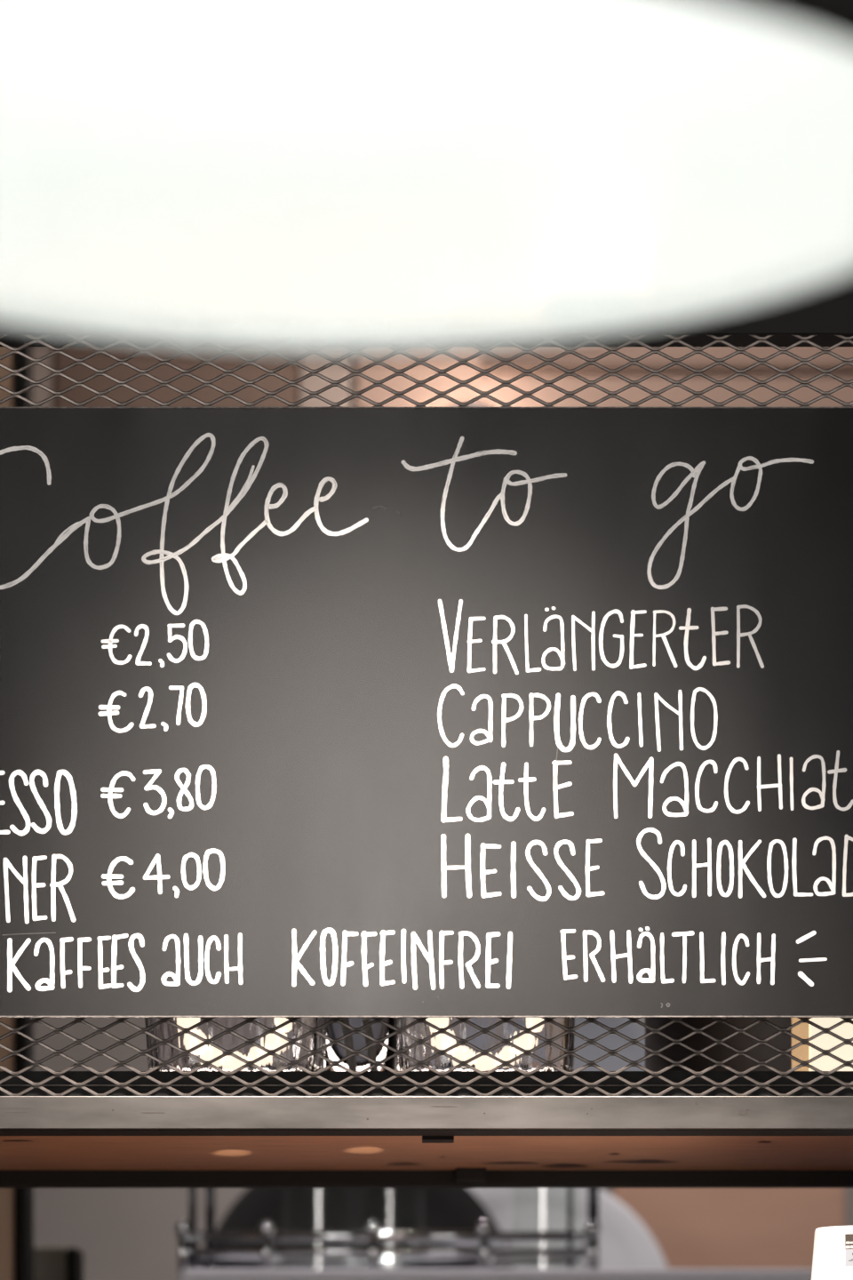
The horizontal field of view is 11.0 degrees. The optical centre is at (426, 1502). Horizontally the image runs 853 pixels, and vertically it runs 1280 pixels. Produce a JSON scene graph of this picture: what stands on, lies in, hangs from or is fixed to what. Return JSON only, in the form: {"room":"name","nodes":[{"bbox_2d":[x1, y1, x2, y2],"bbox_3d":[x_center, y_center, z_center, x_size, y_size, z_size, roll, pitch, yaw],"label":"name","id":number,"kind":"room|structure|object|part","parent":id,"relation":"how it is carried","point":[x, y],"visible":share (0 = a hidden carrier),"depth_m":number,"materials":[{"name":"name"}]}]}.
{"room":"coffee shop","nodes":[
{"label":"coffee shop","id":0,"kind":"room"},
{"bbox_2d":[33,350,852,1279],"bbox_3d":[0.000,-0.400,5.750,5.200,3.400,0.100,0,0,0],"label":"wall","id":1,"kind":"structure","parent":0,"point":[121,1233],"depth_m":5.70,"materials":[{"name":"paint"}]},
{"bbox_2d":[33,346,53,407],"bbox_3d":[-0.544,-1.665,5.678,0.134,0.830,0.035,0,0,0],"label":"wall panel","id":2,"kind":"object","parent":1,"relation":"attached to","point":[40,372],"visible":0.02,"depth_m":5.66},
{"bbox_2d":[55,346,297,407],"bbox_3d":[-0.319,-1.665,5.678,0.308,0.830,0.035,0,0,0],"label":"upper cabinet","id":3,"kind":"object","parent":1,"relation":"attached to","point":[100,361],"visible":0.02,"depth_m":5.66,"materials":[{"name":"brown wood"}]},
{"bbox_2d":[299,356,350,407],"bbox_3d":[-0.130,-1.665,5.678,0.064,0.830,0.035,0,0,0],"label":"wall panel","id":4,"kind":"object","parent":1,"relation":"attached to","point":[334,372],"visible":0.02,"depth_m":5.66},
{"bbox_2d":[356,346,852,407],"bbox_3d":[0.284,-1.665,5.678,0.746,0.830,0.035,0,0,0],"label":"wall panel","id":5,"kind":"object","parent":1,"relation":"attached to","point":[442,361],"visible":0.02,"depth_m":5.66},
{"bbox_2d":[479,363,852,372],"bbox_3d":[0.358,-1.443,5.652,0.582,0.008,0.015,0,0,0],"label":"wall shelf","id":6,"kind":"object","parent":5,"relation":"attached to","point":[484,366],"visible":0.66,"depth_m":5.64,"materials":[{"name":"brown wood"}]},
{"bbox_2d":[573,1017,645,1071],"bbox_3d":[0.184,-0.527,5.683,0.250,0.250,0.016,0,0,0],"label":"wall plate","id":7,"kind":"object","parent":1,"relation":"attached to","point":[591,1030],"visible":0.05,"depth_m":5.68,"materials":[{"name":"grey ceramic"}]},
{"bbox_3d":[0.000,-2.150,1.600,5.200,0.100,8.400,0,0,0],"label":"ceiling","id":8,"kind":"structure","parent":0,"visible":0},
{"bbox_2d":[0,0,852,356],"bbox_3d":[-0.028,-1.227,1.200,0.352,1.745,0.352,0,0,0],"label":"pendant lamp","id":9,"kind":"object","parent":8,"relation":"hanging from","point":[291,178],"visible":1,"depth_m":1.33,"materials":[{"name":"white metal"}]},
{"bbox_3d":[-0.028,-0.425,1.200,0.064,0.086,0.064,0,0,0],"label":"light bulb","id":10,"kind":"part","parent":9,"relation":"part of","materials":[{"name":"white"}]},
{"bbox_2d":[0,280,852,1187],"bbox_3d":[0.000,-1.172,3.222,1.300,1.856,0.445,0,0,0],"label":"shelf","id":11,"kind":"object","parent":8,"relation":"hanging from","point":[65,1128],"visible":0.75,"depth_m":3.03,"materials":[{"name":"metal"}]},
{"bbox_2d":[6,1107,30,1109],"bbox_3d":[-0.278,-0.266,3.000,0.022,0.001,0.001,0,0,0],"label":"light","id":12,"kind":"object","parent":11,"relation":"on","point":[6,1108],"depth_m":3.00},
{"bbox_2d":[144,1017,326,1071],"bbox_3d":[-0.137,-0.365,3.200,0.137,0.163,0.139,0,0,0],"label":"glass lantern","id":13,"kind":"object","parent":11,"relation":"on","point":[164,1030],"visible":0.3,"depth_m":3.15,"materials":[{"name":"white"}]},
{"bbox_2d":[325,1017,395,1071],"bbox_3d":[-0.052,-0.349,3.340,0.068,0.132,0.068,0,0,0],"label":"drinking glass","id":14,"kind":"object","parent":11,"relation":"on","point":[335,1030],"visible":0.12,"depth_m":3.31,"materials":[{"name":"white"}]},
{"bbox_2d":[0,407,852,1017],"bbox_3d":[0.000,-0.533,3.014,1.170,0.412,0.028,0,0,0],"label":"blackboard","id":15,"kind":"object","parent":11,"relation":"attached to","point":[305,712],"visible":1,"depth_m":3.00,"materials":[{"name":"paint"}]},
{"bbox_3d":[0.000,-0.807,3.044,1.240,0.024,0.040,0,0,0],"label":"rail","id":16,"kind":"part","parent":11,"relation":"part of","materials":[{"name":"black metal"}]},
{"bbox_3d":[0.000,-0.264,3.420,1.240,0.040,0.050,0,0,0],"label":"rail","id":17,"kind":"part","parent":11,"relation":"part of","materials":[{"name":"black metal"}]},
{"bbox_2d":[393,1017,575,1071],"bbox_3d":[0.043,-0.365,3.200,0.137,0.163,0.139,0,0,0],"label":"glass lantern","id":18,"kind":"object","parent":11,"relation":"on","point":[420,1030],"visible":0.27,"depth_m":3.15,"materials":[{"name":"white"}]},
{"bbox_2d":[645,1017,791,1071],"bbox_3d":[0.223,-0.366,3.360,0.120,0.166,0.120,0,0,0],"label":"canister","id":19,"kind":"object","parent":11,"relation":"on","point":[676,1030],"visible":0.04,"depth_m":3.31,"materials":[{"name":"black metal"}]},
{"bbox_2d":[792,1017,852,1071],"bbox_3d":[0.308,-0.344,3.220,0.100,0.120,0.100,0,0,0],"label":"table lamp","id":20,"kind":"object","parent":11,"relation":"on","point":[804,1030],"visible":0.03,"depth_m":3.17,"materials":[{"name":"fabric"}]},
{"bbox_3d":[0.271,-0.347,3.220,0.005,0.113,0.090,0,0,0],"label":"lamp shade","id":21,"kind":"part","parent":20,"relation":"part of","materials":[{"name":"beige fabric"}]},
{"bbox_3d":[0.000,1.350,1.600,5.200,0.100,8.400,0,0,0],"label":"floor","id":22,"kind":"structure","parent":0,"visible":0},
{"bbox_2d":[0,346,14,1279],"bbox_3d":[-0.447,-0.400,4.445,0.074,3.400,0.090,0,0,0],"label":"trim","id":23,"kind":"structure","parent":22,"relation":"on","point":[6,1194],"depth_m":4.40,"materials":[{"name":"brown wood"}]},
{"bbox_2d":[14,346,33,1279],"bbox_3d":[-0.404,-0.400,4.455,0.015,3.400,0.070,0,0,0],"label":"trim","id":24,"kind":"structure","parent":22,"relation":"on","point":[23,1196],"depth_m":4.42,"materials":[{"name":"black metal"}]},
{"bbox_2d":[612,1187,845,1268],"bbox_3d":[0.379,0.432,5.575,0.290,1.735,0.030,0,0,0],"label":"wall","id":25,"kind":"structure","parent":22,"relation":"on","point":[692,1228],"depth_m":5.56,"materials":[{"name":"brown paint"}]},
{"bbox_3d":[0.000,0.825,5.035,2.640,0.950,0.970,0,0,0],"label":"countertop","id":26,"kind":"structure","parent":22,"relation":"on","visible":0},
{"bbox_2d":[33,1247,83,1279],"bbox_3d":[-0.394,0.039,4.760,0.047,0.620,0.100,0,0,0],"label":"tin","id":27,"kind":"object","parent":26,"relation":"on","point":[50,1263],"visible":0.97,"depth_m":4.71,"materials":[{"name":"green metal"}]},
{"bbox_3d":[-0.377,-0.146,4.760,0.013,0.250,0.080,0,0,0],"label":"tin handle","id":28,"kind":"part","parent":27,"relation":"part of","materials":[{"name":"black metal"}]},
{"bbox_2d":[175,1187,812,1279],"bbox_3d":[0.164,-0.026,4.857,0.850,0.752,0.526,0,0,0],"label":"coffee machine","id":29,"kind":"object","parent":26,"relation":"on","point":[587,1257],"visible":0.97,"depth_m":4.62,"materials":[{"name":"silver metal"}]},
{"bbox_3d":[-0.253,-0.265,4.620,0.017,0.055,0.017,0,0,0],"label":"rail post","id":30,"kind":"part","parent":29,"relation":"part of","materials":[{"name":"silver metal"}]},
{"bbox_2d":[187,1256,284,1268],"bbox_3d":[-0.206,-0.253,4.700,0.110,0.014,0.110,0,0,0],"label":"saucer","id":31,"kind":"object","parent":29,"relation":"on","point":[220,1261],"visible":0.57,"depth_m":4.66,"materials":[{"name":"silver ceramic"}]},
{"bbox_3d":[-0.166,-0.265,4.620,0.017,0.055,0.017,0,0,0],"label":"rail post","id":32,"kind":"part","parent":29,"relation":"part of","materials":[{"name":"silver metal"}]},
{"bbox_3d":[-0.055,-0.265,4.620,0.017,0.055,0.017,0,0,0],"label":"rail post","id":33,"kind":"part","parent":29,"relation":"part of","materials":[{"name":"silver metal"}]},
{"bbox_3d":[-0.040,-0.260,4.855,0.436,0.008,0.478,0,0,0],"label":"cup rail","id":34,"kind":"part","parent":29,"relation":"part of","materials":[{"name":"silver metal"}]},
{"bbox_3d":[-0.040,-0.276,4.855,0.438,0.011,0.481,0,0,0],"label":"cup rail","id":35,"kind":"part","parent":29,"relation":"part of","materials":[{"name":"silver metal"}]},
{"bbox_2d":[391,1256,494,1268],"bbox_3d":[0.017,-0.253,4.720,0.110,0.014,0.110,0,0,0],"label":"saucer","id":36,"kind":"object","parent":29,"relation":"on","point":[405,1261],"visible":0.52,"depth_m":4.68,"materials":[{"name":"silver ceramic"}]},
{"bbox_2d":[410,1241,513,1247],"bbox_3d":[0.038,-0.269,4.720,0.110,0.014,0.110,0,0,0],"label":"saucer","id":37,"kind":"object","parent":36,"relation":"on","point":[418,1244],"visible":0.3,"depth_m":4.68,"materials":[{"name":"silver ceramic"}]},
{"bbox_3d":[0.060,-0.265,4.620,0.017,0.055,0.017,0,0,0],"label":"rail post","id":38,"kind":"part","parent":29,"relation":"part of","materials":[{"name":"silver metal"}]},
{"bbox_3d":[0.173,-0.265,4.620,0.017,0.055,0.017,0,0,0],"label":"rail post","id":39,"kind":"part","parent":29,"relation":"part of","materials":[{"name":"silver metal"}]},
{"bbox_3d":[0.000,0.151,5.350,2.600,0.396,0.320,0,0,0],"label":"wall ledge","id":40,"kind":"object","parent":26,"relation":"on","visible":0},
{"bbox_2d":[215,1187,513,1268],"bbox_3d":[-0.083,-0.240,5.355,0.384,0.384,0.033,0,0,0],"label":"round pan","id":41,"kind":"object","parent":40,"relation":"on","point":[289,1209],"visible":0.35,"depth_m":5.36,"materials":[{"name":"metal"}]},
{"bbox_2d":[468,1187,668,1268],"bbox_3d":[0.126,-0.226,5.406,0.356,0.356,0.030,0,0,0],"label":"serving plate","id":42,"kind":"object","parent":40,"relation":"on","point":[625,1242],"visible":0.46,"depth_m":5.41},
{"bbox_3d":[0.000,0.616,2.935,2.680,1.368,0.510,0,0,0],"label":"countertop","id":43,"kind":"structure","parent":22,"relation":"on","visible":0},
{"bbox_2d":[811,1225,852,1279],"bbox_3d":[0.301,-0.128,3.030,0.095,0.118,0.095,0,0,0],"label":"paper cup","id":44,"kind":"object","parent":43,"relation":"on","point":[833,1251],"visible":1,"depth_m":3.00,"materials":[{"name":"white paper"}]},
{"bbox_2d":[846,1241,852,1247],"bbox_3d":[0.293,-0.176,2.995,0.021,0.009,0.002,0,0,12],"label":"print","id":45,"kind":"object","parent":44,"relation":"on","point":[849,1244],"depth_m":3.00}
]}

